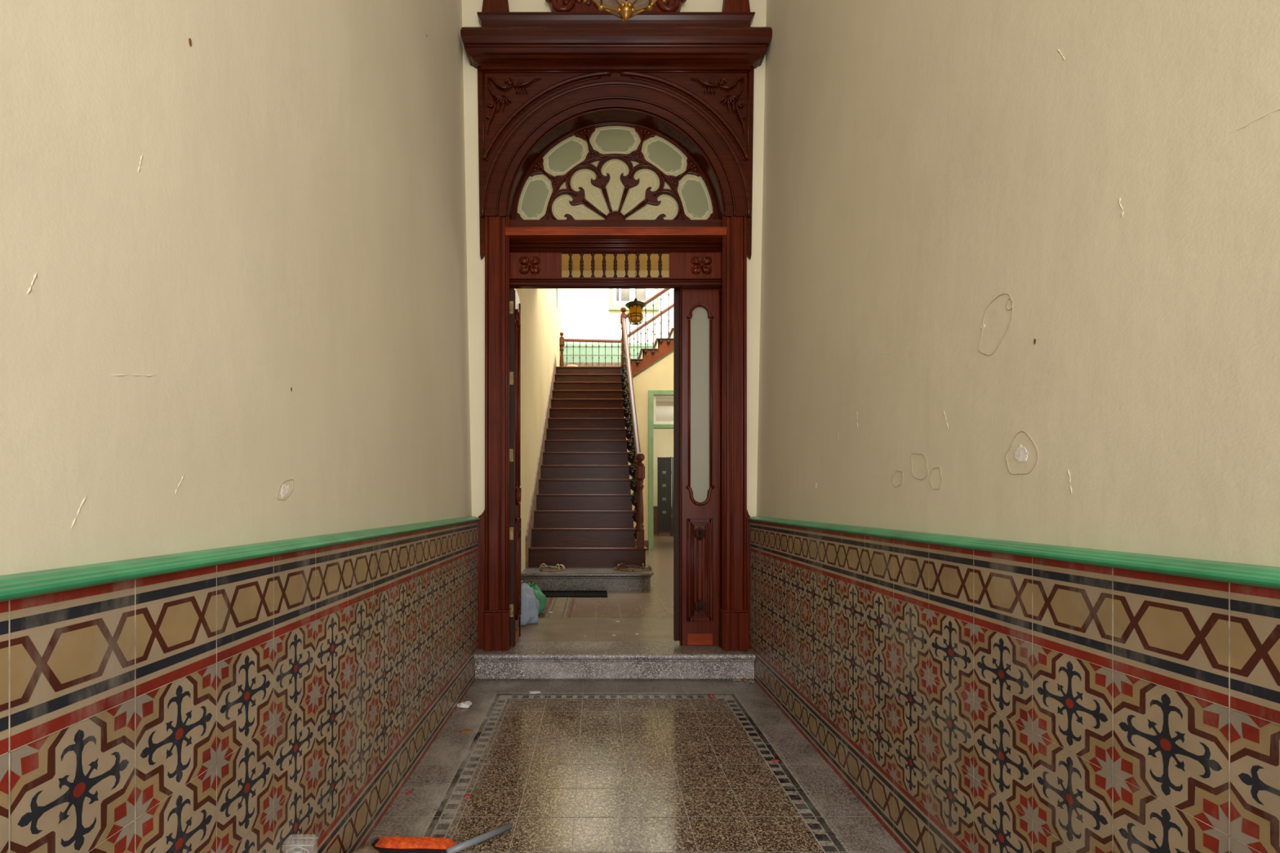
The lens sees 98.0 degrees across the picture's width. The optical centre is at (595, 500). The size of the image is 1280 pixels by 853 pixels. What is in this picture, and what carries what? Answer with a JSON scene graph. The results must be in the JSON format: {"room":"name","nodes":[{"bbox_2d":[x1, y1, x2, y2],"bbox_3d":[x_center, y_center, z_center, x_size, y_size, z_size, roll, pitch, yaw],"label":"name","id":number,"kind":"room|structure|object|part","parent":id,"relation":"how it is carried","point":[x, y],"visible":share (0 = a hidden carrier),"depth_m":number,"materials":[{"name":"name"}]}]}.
{"room":"entrance hallway","nodes":[
{"label":"entrance hallway","id":0,"kind":"room"},
{"bbox_2d":[0,0,480,852],"bbox_3d":[-0.977,-1.450,0.967,0.446,5.200,5.533,0,0,0],"label":"wall","id":1,"kind":"structure","parent":0,"point":[238,613],"depth_m":1.22,"materials":[{"name":"beige paint"}]},
{"bbox_3d":[-0.792,0.117,0.915,0.076,0.028,5.430,0,0,0],"label":"dado rail","id":2,"kind":"part","parent":1,"relation":"part of","materials":[{"name":"green paint"}]},
{"bbox_2d":[515,288,561,572],"bbox_3d":[-1.008,-2.850,8.560,0.384,8.000,9.480,0,0,0],"label":"wall","id":3,"kind":"structure","parent":0,"point":[540,315],"depth_m":7.16,"materials":[{"name":"paint"}]},
{"bbox_2d":[555,366,623,375],"bbox_3d":[-0.110,-2.644,11.811,1.410,0.028,1.618,0,0,0],"label":"floor","id":4,"kind":"structure","parent":0,"point":[620,367],"depth_m":11.01,"materials":[{"name":"brown wood"}]},
{"bbox_2d":[566,364,577,366],"bbox_3d":[-0.490,-2.741,11.500,0.260,0.167,0.260,0,0,0],"label":"basket","id":5,"kind":"object","parent":4,"relation":"on","point":[570,365],"visible":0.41,"depth_m":11.40,"materials":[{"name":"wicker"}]},
{"bbox_2d":[559,332,621,366],"bbox_3d":[-0.116,-3.226,12.500,1.433,1.135,0.125,0,0,0],"label":"balustrade","id":6,"kind":"object","parent":4,"relation":"on","point":[562,340],"visible":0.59,"depth_m":12.48,"materials":[{"name":"brown wood"}]},
{"bbox_3d":[-0.770,-3.181,12.500,0.125,1.045,0.125,0,0,0],"label":"newel post","id":7,"kind":"part","parent":6,"relation":"part of","materials":[{"name":"brown wood"}]},
{"bbox_3d":[-0.080,-3.600,12.500,1.361,0.085,0.070,0,0,0],"label":"handrail","id":8,"kind":"part","parent":6,"relation":"part of","materials":[{"name":"brown wood"}]},
{"bbox_2d":[516,533,679,641],"bbox_3d":[1.050,1.063,10.226,3.900,0.174,12.747,0,0,0],"label":"floor","id":9,"kind":"structure","parent":0,"point":[649,614],"depth_m":4.77,"materials":[{"name":"tile"}]},
{"bbox_2d":[520,580,539,626],"bbox_3d":[-0.612,0.808,4.427,0.295,0.333,0.287,0,0,40],"label":"plastic bag","id":10,"kind":"object","parent":9,"relation":"on","point":[530,605],"visible":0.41,"depth_m":4.34,"materials":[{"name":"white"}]},
{"bbox_2d":[528,582,546,614],"bbox_3d":[-0.549,0.843,4.795,0.232,0.263,0.236,0,0,-39],"label":"plastic bag","id":11,"kind":"object","parent":9,"relation":"on","point":[540,596],"visible":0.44,"depth_m":4.74,"materials":[{"name":"green plastic"}]},
{"bbox_2d":[541,590,607,597],"bbox_3d":[-0.341,0.970,5.775,0.918,0.013,0.350,0,0,0],"label":"door mat","id":12,"kind":"object","parent":9,"relation":"on","point":[549,593],"visible":0.8,"depth_m":5.73,"materials":[{"name":"black rubber"}]},
{"bbox_2d":[520,565,653,591],"bbox_3d":[-0.089,0.880,6.301,1.454,0.193,0.698,0,0,0],"label":"step","id":13,"kind":"structure","parent":9,"relation":"on","point":[573,578],"depth_m":5.99,"materials":[{"name":"stone"}]},
{"bbox_2d":[539,563,548,572],"bbox_3d":[-0.584,0.745,6.220,0.091,0.078,0.269,0,0,-11],"label":"sandal","id":14,"kind":"object","parent":13,"relation":"on","point":[542,568],"visible":1,"depth_m":6.16},
{"bbox_2d":[548,564,564,572],"bbox_3d":[-0.431,0.745,6.170,0.091,0.078,0.269,0,0,32],"label":"sandal","id":15,"kind":"object","parent":13,"relation":"on","point":[559,569],"visible":1,"depth_m":6.13},
{"bbox_2d":[525,306,648,568],"bbox_3d":[-0.094,-1.532,8.835,1.444,4.633,4.830,0,0,0],"label":"staircase","id":16,"kind":"structure","parent":13,"relation":"on","point":[581,513],"depth_m":7.76,"materials":[{"name":"brown wood"}]},
{"bbox_3d":[-0.805,-1.058,8.835,0.020,3.684,4.830,0,0,0],"label":"skirting","id":17,"kind":"part","parent":16,"relation":"part of","materials":[{"name":"brown wood"}]},
{"bbox_3d":[0.543,-3.201,11.030,0.110,1.086,0.110,0,0,0],"label":"newel post","id":18,"kind":"part","parent":16,"relation":"part of","materials":[{"name":"brown wood"}]},
{"bbox_3d":[0.534,-2.040,8.810,0.070,3.224,4.412,0,0,0],"label":"handrail","id":19,"kind":"part","parent":16,"relation":"part of","materials":[{"name":"brown wood"}]},
{"bbox_3d":[0.530,0.044,6.630,0.110,1.032,0.110,0,0,0],"label":"newel post","id":20,"kind":"part","parent":16,"relation":"part of","materials":[{"name":"brown wood"}]},
{"bbox_2d":[613,563,632,571],"bbox_3d":[0.301,0.745,6.221,0.091,0.078,0.269,0,0,-43],"label":"sandal","id":21,"kind":"object","parent":13,"relation":"on","point":[619,567],"visible":1,"depth_m":6.20},
{"bbox_2d":[631,564,652,571],"bbox_3d":[0.519,0.745,6.201,0.269,0.078,0.091,0,0,-33],"label":"sandal","id":22,"kind":"object","parent":13,"relation":"on","point":[649,568],"visible":1,"depth_m":6.18},
{"bbox_2d":[657,457,673,536],"bbox_3d":[2.085,-0.108,15.251,0.792,2.170,0.124,0,0,-7],"label":"cabinet","id":23,"kind":"object","parent":9,"relation":"on","point":[664,464],"visible":0.56,"depth_m":15.22,"materials":[{"name":"grey metal"}]},
{"bbox_2d":[462,0,766,517],"bbox_3d":[0.900,-1.450,3.740,4.200,5.200,0.160,0,0,0],"label":"wall","id":24,"kind":"structure","parent":0,"point":[475,265],"depth_m":3.66,"materials":[{"name":"beige paint"}]},
{"bbox_2d":[460,0,772,651],"bbox_3d":[0.130,-1.180,3.738,1.976,4.660,0.444,0,0,0],"label":"door","id":25,"kind":"structure","parent":24,"relation":"in","point":[599,133],"depth_m":3.64,"materials":[{"name":"brown wood"}]},
{"bbox_3d":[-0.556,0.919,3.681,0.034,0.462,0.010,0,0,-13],"label":"hinge plate","id":26,"kind":"part","parent":25,"relation":"part of","materials":[{"name":"gold metal"}]},
{"bbox_3d":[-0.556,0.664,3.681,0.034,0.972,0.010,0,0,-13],"label":"hinge plate","id":27,"kind":"part","parent":25,"relation":"part of","materials":[{"name":"gold metal"}]},
{"bbox_3d":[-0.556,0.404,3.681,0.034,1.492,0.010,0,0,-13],"label":"hinge plate","id":28,"kind":"part","parent":25,"relation":"part of","materials":[{"name":"gold metal"}]},
{"bbox_3d":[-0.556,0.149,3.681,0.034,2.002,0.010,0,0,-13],"label":"hinge plate","id":29,"kind":"part","parent":25,"relation":"part of","materials":[{"name":"gold metal"}]},
{"bbox_3d":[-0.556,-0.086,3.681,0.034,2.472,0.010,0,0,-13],"label":"hinge plate","id":30,"kind":"part","parent":25,"relation":"part of","materials":[{"name":"gold metal"}]},
{"bbox_3d":[-0.534,0.463,3.814,0.020,0.685,0.172,0,0,0],"label":"panel","id":31,"kind":"part","parent":25,"relation":"part of","materials":[{"name":"brown wood"}]},
{"bbox_2d":[519,256,540,274],"bbox_3d":[-0.437,-1.552,3.659,0.142,0.120,0.045,0,0,0],"label":"flower","id":32,"kind":"object","parent":25,"relation":"on","point":[527,264],"depth_m":3.65,"materials":[{"name":"brown wood"}]},
{"bbox_3d":[-0.412,-2.049,3.770,0.252,0.350,0.009,0,0,0],"label":"pane","id":33,"kind":"part","parent":25,"relation":"part of","materials":[{"name":"clear glass"}]},
{"bbox_3d":[-0.227,-2.136,3.774,0.064,0.074,0.004,0,0,0],"label":"pane","id":34,"kind":"part","parent":25,"relation":"part of","materials":[{"name":"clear glass"}]},
{"bbox_3d":[-0.204,-2.336,3.769,0.329,0.301,0.009,0,0,0],"label":"pane","id":35,"kind":"part","parent":25,"relation":"part of","materials":[{"name":"clear glass"}]},
{"bbox_3d":[-0.119,-1.980,3.770,0.361,0.198,0.009,0,0,0],"label":"lobe pane","id":36,"kind":"part","parent":25,"relation":"part of","materials":[{"name":"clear glass"}]},
{"bbox_3d":[-0.038,-2.089,3.769,0.271,0.327,0.009,0,0,0],"label":"lobe pane","id":37,"kind":"part","parent":25,"relation":"part of","materials":[{"name":"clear glass"}]},
{"bbox_3d":[-0.008,-2.283,3.774,0.087,0.058,0.004,0,0,0],"label":"pane","id":38,"kind":"part","parent":25,"relation":"part of","materials":[{"name":"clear glass"}]},
{"bbox_3d":[0.130,-2.216,3.768,1.430,0.745,0.032,0,0,0],"label":"fanlight frame","id":39,"kind":"part","parent":25,"relation":"part of","materials":[{"name":"brown wood"}]},
{"bbox_3d":[0.130,-2.444,3.769,0.365,0.211,0.009,0,0,0],"label":"pane","id":40,"kind":"part","parent":25,"relation":"part of","materials":[{"name":"clear glass"}]},
{"bbox_3d":[0.130,-2.132,3.769,0.192,0.375,0.009,0,0,0],"label":"lobe pane","id":41,"kind":"part","parent":25,"relation":"part of","materials":[{"name":"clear glass"}]},
{"bbox_3d":[0.130,-1.630,3.700,1.414,0.440,0.090,0,0,0],"label":"transom rail","id":42,"kind":"part","parent":25,"relation":"part of","materials":[{"name":"brown wood"}]},
{"bbox_3d":[0.130,-1.550,3.676,1.414,0.200,0.022,0,0,0],"label":"spindle panel","id":43,"kind":"part","parent":25,"relation":"part of","materials":[{"name":"brown wood"}]},
{"bbox_3d":[0.130,-2.522,3.636,1.754,0.593,0.028,0,0,0],"label":"panel moulding","id":44,"kind":"part","parent":25,"relation":"part of","materials":[{"name":"brown wood"}]},
{"bbox_3d":[0.130,-2.298,3.720,1.770,0.885,0.219,0,0,0],"label":"arch moulding","id":45,"kind":"part","parent":25,"relation":"part of","materials":[{"name":"brown wood"}]},
{"bbox_3d":[0.130,-1.565,3.651,1.414,0.311,0.021,0,0,0],"label":"transom moulding","id":46,"kind":"part","parent":25,"relation":"part of","materials":[{"name":"brown wood"}]},
{"bbox_3d":[0.130,-2.248,3.651,1.816,1.325,0.022,0,0,0],"label":"spandrel panel","id":47,"kind":"part","parent":25,"relation":"part of","materials":[{"name":"brown wood"}]},
{"bbox_3d":[0.130,-2.917,3.589,1.976,0.204,0.146,0,0,0],"label":"cornice","id":48,"kind":"part","parent":25,"relation":"part of","materials":[{"name":"brown wood"}]},
{"bbox_3d":[0.268,-2.283,3.774,0.087,0.058,0.004,0,0,0],"label":"pane","id":49,"kind":"part","parent":25,"relation":"part of","materials":[{"name":"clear glass"}]},
{"bbox_3d":[0.298,-2.089,3.769,0.271,0.327,0.009,0,0,0],"label":"lobe pane","id":50,"kind":"part","parent":25,"relation":"part of","materials":[{"name":"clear glass"}]},
{"bbox_3d":[0.379,-1.980,3.770,0.361,0.198,0.009,0,0,0],"label":"lobe pane","id":51,"kind":"part","parent":25,"relation":"part of","materials":[{"name":"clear glass"}]},
{"bbox_3d":[0.464,-2.336,3.769,0.329,0.301,0.009,0,0,0],"label":"pane","id":52,"kind":"part","parent":25,"relation":"part of","materials":[{"name":"clear glass"}]},
{"bbox_3d":[0.486,-2.136,3.774,0.064,0.074,0.004,0,0,0],"label":"pane","id":53,"kind":"part","parent":25,"relation":"part of","materials":[{"name":"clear glass"}]},
{"bbox_3d":[0.663,-0.246,3.765,0.267,2.387,0.038,0,0,0],"label":"folded panel","id":54,"kind":"part","parent":25,"relation":"part of","materials":[{"name":"brown wood"}]},
{"bbox_3d":[0.672,-2.049,3.770,0.252,0.350,0.009,0,0,0],"label":"pane","id":55,"kind":"part","parent":25,"relation":"part of","materials":[{"name":"clear glass"}]},
{"bbox_3d":[0.695,-0.640,3.719,0.147,1.340,0.006,0,0,0],"label":"pane","id":56,"kind":"part","parent":25,"relation":"part of","materials":[{"name":"white glass"}]},
{"bbox_3d":[0.691,0.463,3.691,0.172,0.685,0.020,0,0,0],"label":"panel","id":57,"kind":"part","parent":25,"relation":"part of","materials":[{"name":"brown wood"}]},
{"bbox_2d":[690,256,711,274],"bbox_3d":[0.697,-1.552,3.659,0.142,0.120,0.045,0,0,0],"label":"flower","id":58,"kind":"object","parent":25,"relation":"on","point":[699,264],"depth_m":3.65,"materials":[{"name":"brown wood"}]},
{"bbox_2d":[561,253,668,270],"bbox_3d":[0.902,-3.275,5.710,3.436,0.250,3.780,0,0,0],"label":"ceiling","id":59,"kind":"structure","parent":0,"point":[587,258],"depth_m":7.32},
{"bbox_2d":[561,270,668,277],"bbox_3d":[0.902,-3.235,7.675,3.436,0.430,0.150,0,0,0],"label":"beam","id":60,"kind":"structure","parent":59,"relation":"attached to","point":[565,273],"depth_m":7.60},
{"bbox_2d":[624,254,646,324],"bbox_3d":[0.494,-2.669,6.900,0.260,0.972,0.260,0,0,27],"label":"hanging lantern","id":61,"kind":"object","parent":59,"relation":"hanging from","point":[635,307],"visible":0.82,"depth_m":6.84,"materials":[{"name":"glass"}]},
{"bbox_3d":[0.494,-2.316,6.900,0.166,0.188,0.166,0,0,0],"label":"lamp shade","id":62,"kind":"part","parent":61,"relation":"part of","materials":[{"name":"orange glass"}]},
{"bbox_2d":[561,288,673,407],"bbox_3d":[0.900,-4.550,13.275,4.200,4.600,0.250,0,0,0],"label":"wall","id":63,"kind":"structure","parent":0,"point":[585,314],"depth_m":13.20,"materials":[{"name":"white paint"}]},
{"bbox_3d":[0.892,-3.210,13.175,3.416,0.120,0.050,0,0,0],"label":"dado skirting","id":64,"kind":"part","parent":63,"relation":"part of","materials":[{"name":"beige paint"}]},
{"bbox_2d":[608,288,658,311],"bbox_3d":[0.896,-5.330,13.185,1.198,1.640,0.130,0,0,0],"label":"window","id":65,"kind":"structure","parent":63,"relation":"in","point":[618,298],"depth_m":13.19,"materials":[{"name":"white glass"}]},
{"bbox_3d":[0.896,-5.345,13.248,0.978,1.430,0.005,0,0,0],"label":"pane","id":66,"kind":"part","parent":65,"relation":"part of","materials":[{"name":"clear glass"}]},
{"bbox_3d":[0.896,-5.345,13.215,0.978,1.430,0.050,0,0,0],"label":"sash","id":67,"kind":"part","parent":65,"relation":"part of","materials":[{"name":"white paint"}]},
{"bbox_2d":[364,680,906,852],"bbox_3d":[0.120,1.199,0.880,1.900,0.101,5.360,0,0,0],"label":"floor","id":68,"kind":"structure","parent":0,"point":[572,766],"depth_m":2.30,"materials":[{"name":"stone"}]},
{"bbox_2d":[282,837,319,852],"bbox_3d":[-0.738,0.997,1.388,0.076,0.306,0.035,0,0,0],"label":"plastic container","id":69,"kind":"object","parent":68,"relation":"on","point":[317,838],"visible":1,"depth_m":1.37,"materials":[{"name":"white"}]},
{"bbox_2d":[351,844,379,852],"bbox_3d":[-0.704,1.091,1.615,0.149,0.115,0.214,0,0,0],"label":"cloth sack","id":70,"kind":"object","parent":68,"relation":"on","point":[367,848],"visible":1,"depth_m":1.67,"materials":[{"name":"beige fabric"}]},
{"bbox_2d":[371,822,511,852],"bbox_3d":[-0.506,1.126,1.812,0.471,0.046,0.161,0,0,-14],"label":"broom","id":71,"kind":"object","parent":68,"relation":"on","point":[390,844],"visible":0.99,"depth_m":1.79,"materials":[{"name":"orange plastic"}]},
{"bbox_3d":[-0.386,1.127,1.848,0.022,0.043,0.249,0,0,44],"label":"tube handle","id":72,"kind":"part","parent":71,"relation":"part of","materials":[{"name":"grey metal"}]},
{"bbox_2d":[457,701,471,708],"bbox_3d":[-0.740,1.135,3.103,0.093,0.028,0.071,0,0,0],"label":"paper scrap","id":73,"kind":"object","parent":68,"relation":"on","point":[467,704],"visible":1,"depth_m":3.09,"materials":[{"name":"white paper"}]},
{"bbox_2d":[460,728,472,733],"bbox_3d":[-0.644,1.146,2.760,0.066,0.005,0.052,0,0,0],"label":"dry leaf","id":74,"kind":"object","parent":68,"relation":"on","point":[464,731],"visible":1,"depth_m":2.76,"materials":[{"name":"brown plant"}]},
{"bbox_2d":[462,793,471,797],"bbox_3d":[-0.499,1.145,2.157,0.032,0.008,0.027,0,0,0],"label":"petal","id":75,"kind":"object","parent":68,"relation":"on","point":[468,795],"visible":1,"depth_m":2.15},
{"bbox_2d":[528,690,541,693],"bbox_3d":[-0.366,1.146,3.318,0.075,0.006,0.052,0,0,0],"label":"paper scrap","id":76,"kind":"object","parent":68,"relation":"on","point":[535,691],"visible":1,"depth_m":3.31,"materials":[{"name":"white paper"}]},
{"bbox_2d":[473,641,755,679],"bbox_3d":[0.119,1.063,3.682,1.782,0.173,0.343,0,0,0],"label":"step","id":77,"kind":"structure","parent":68,"relation":"on","point":[525,660],"depth_m":3.54,"materials":[{"name":"stone"}]},
{"bbox_2d":[706,693,714,697],"bbox_3d":[0.672,1.139,3.248,0.044,0.020,0.042,0,0,0],"label":"petal","id":78,"kind":"object","parent":68,"relation":"on","point":[709,695],"visible":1,"depth_m":3.24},
{"bbox_2d":[622,352,673,540],"bbox_3d":[1.560,-1.286,11.050,2.120,4.527,0.140,0,0,0],"label":"wall","id":79,"kind":"structure","parent":0,"point":[660,376],"depth_m":10.98,"materials":[{"name":"paint"}]},
{"bbox_2d":[635,540,648,550],"bbox_3d":[0.778,0.883,10.970,0.516,0.187,0.020,0,0,0],"label":"baseboard","id":80,"kind":"structure","parent":79,"relation":"attached to","point":[646,542],"depth_m":10.96,"materials":[{"name":"brown wood"}]},
{"bbox_2d":[620,288,673,377],"bbox_3d":[1.500,-3.600,11.597,1.915,2.461,1.446,0,0,0],"label":"staircase","id":81,"kind":"structure","parent":79,"relation":"attached to","point":[662,348],"depth_m":10.95,"materials":[{"name":"brown wood"}]},
{"bbox_3d":[1.455,-4.205,10.930,1.824,1.252,0.060,0,0,0],"label":"handrail","id":82,"kind":"part","parent":81,"relation":"part of","materials":[{"name":"brown wood"}]},
{"bbox_3d":[1.455,-4.145,12.280,1.825,1.261,0.060,0,0,0],"label":"handrail","id":83,"kind":"part","parent":81,"relation":"part of","materials":[{"name":"brown wood"}]},
{"bbox_2d":[648,390,673,550],"bbox_3d":[1.619,-0.599,11.030,1.162,3.152,0.180,0,0,0],"label":"door","id":84,"kind":"structure","parent":79,"relation":"in","point":[652,394],"depth_m":10.94,"materials":[{"name":"green paint"}]},
{"bbox_3d":[1.617,-1.798,11.015,0.965,0.575,0.050,0,0,0],"label":"transom sash","id":85,"kind":"part","parent":84,"relation":"part of","materials":[{"name":"white paint"}]},
{"bbox_2d":[632,377,673,421],"bbox_3d":[2.150,-2.410,13.860,3.700,0.120,5.480,0,0,0],"label":"ceiling","id":86,"kind":"structure","parent":0,"point":[662,414],"depth_m":14.84,"materials":[{"name":"white paint"}]},
{"bbox_2d":[653,428,673,506],"bbox_3d":[2.200,-0.650,16.500,3.600,3.600,0.200,0,0,0],"label":"wall","id":87,"kind":"structure","parent":0,"point":[663,437],"depth_m":16.40,"materials":[{"name":"paint"}]},
{"bbox_2d":[653,506,671,533],"bbox_3d":[2.210,0.574,16.380,3.580,0.807,0.040,0,0,0],"label":"trim","id":88,"kind":"structure","parent":87,"relation":"attached to","point":[655,507],"depth_m":16.36,"materials":[{"name":"wood"}]},
{"bbox_2d":[747,0,1279,852],"bbox_3d":[1.196,-1.450,0.944,0.408,5.200,5.488,0,0,0],"label":"wall","id":89,"kind":"structure","parent":0,"point":[1015,531],"depth_m":1.35,"materials":[{"name":"beige paint"}]},
{"bbox_3d":[1.030,0.117,0.915,0.076,0.028,5.430,0,0,0],"label":"dado rail","id":90,"kind":"part","parent":89,"relation":"part of","materials":[{"name":"green tile"}]},
{"bbox_3d":[0.100,-4.100,0.930,2.600,0.100,5.460,0,0,0],"label":"ceiling","id":91,"kind":"structure","parent":0,"visible":0},
{"bbox_2d":[583,0,666,22],"bbox_3d":[0.130,-3.062,2.400,0.379,1.975,0.434,0,0,0],"label":"lantern","id":92,"kind":"object","parent":91,"relation":"hanging from","point":[625,9],"visible":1,"depth_m":2.44,"materials":[{"name":"gold metal"}]}
]}

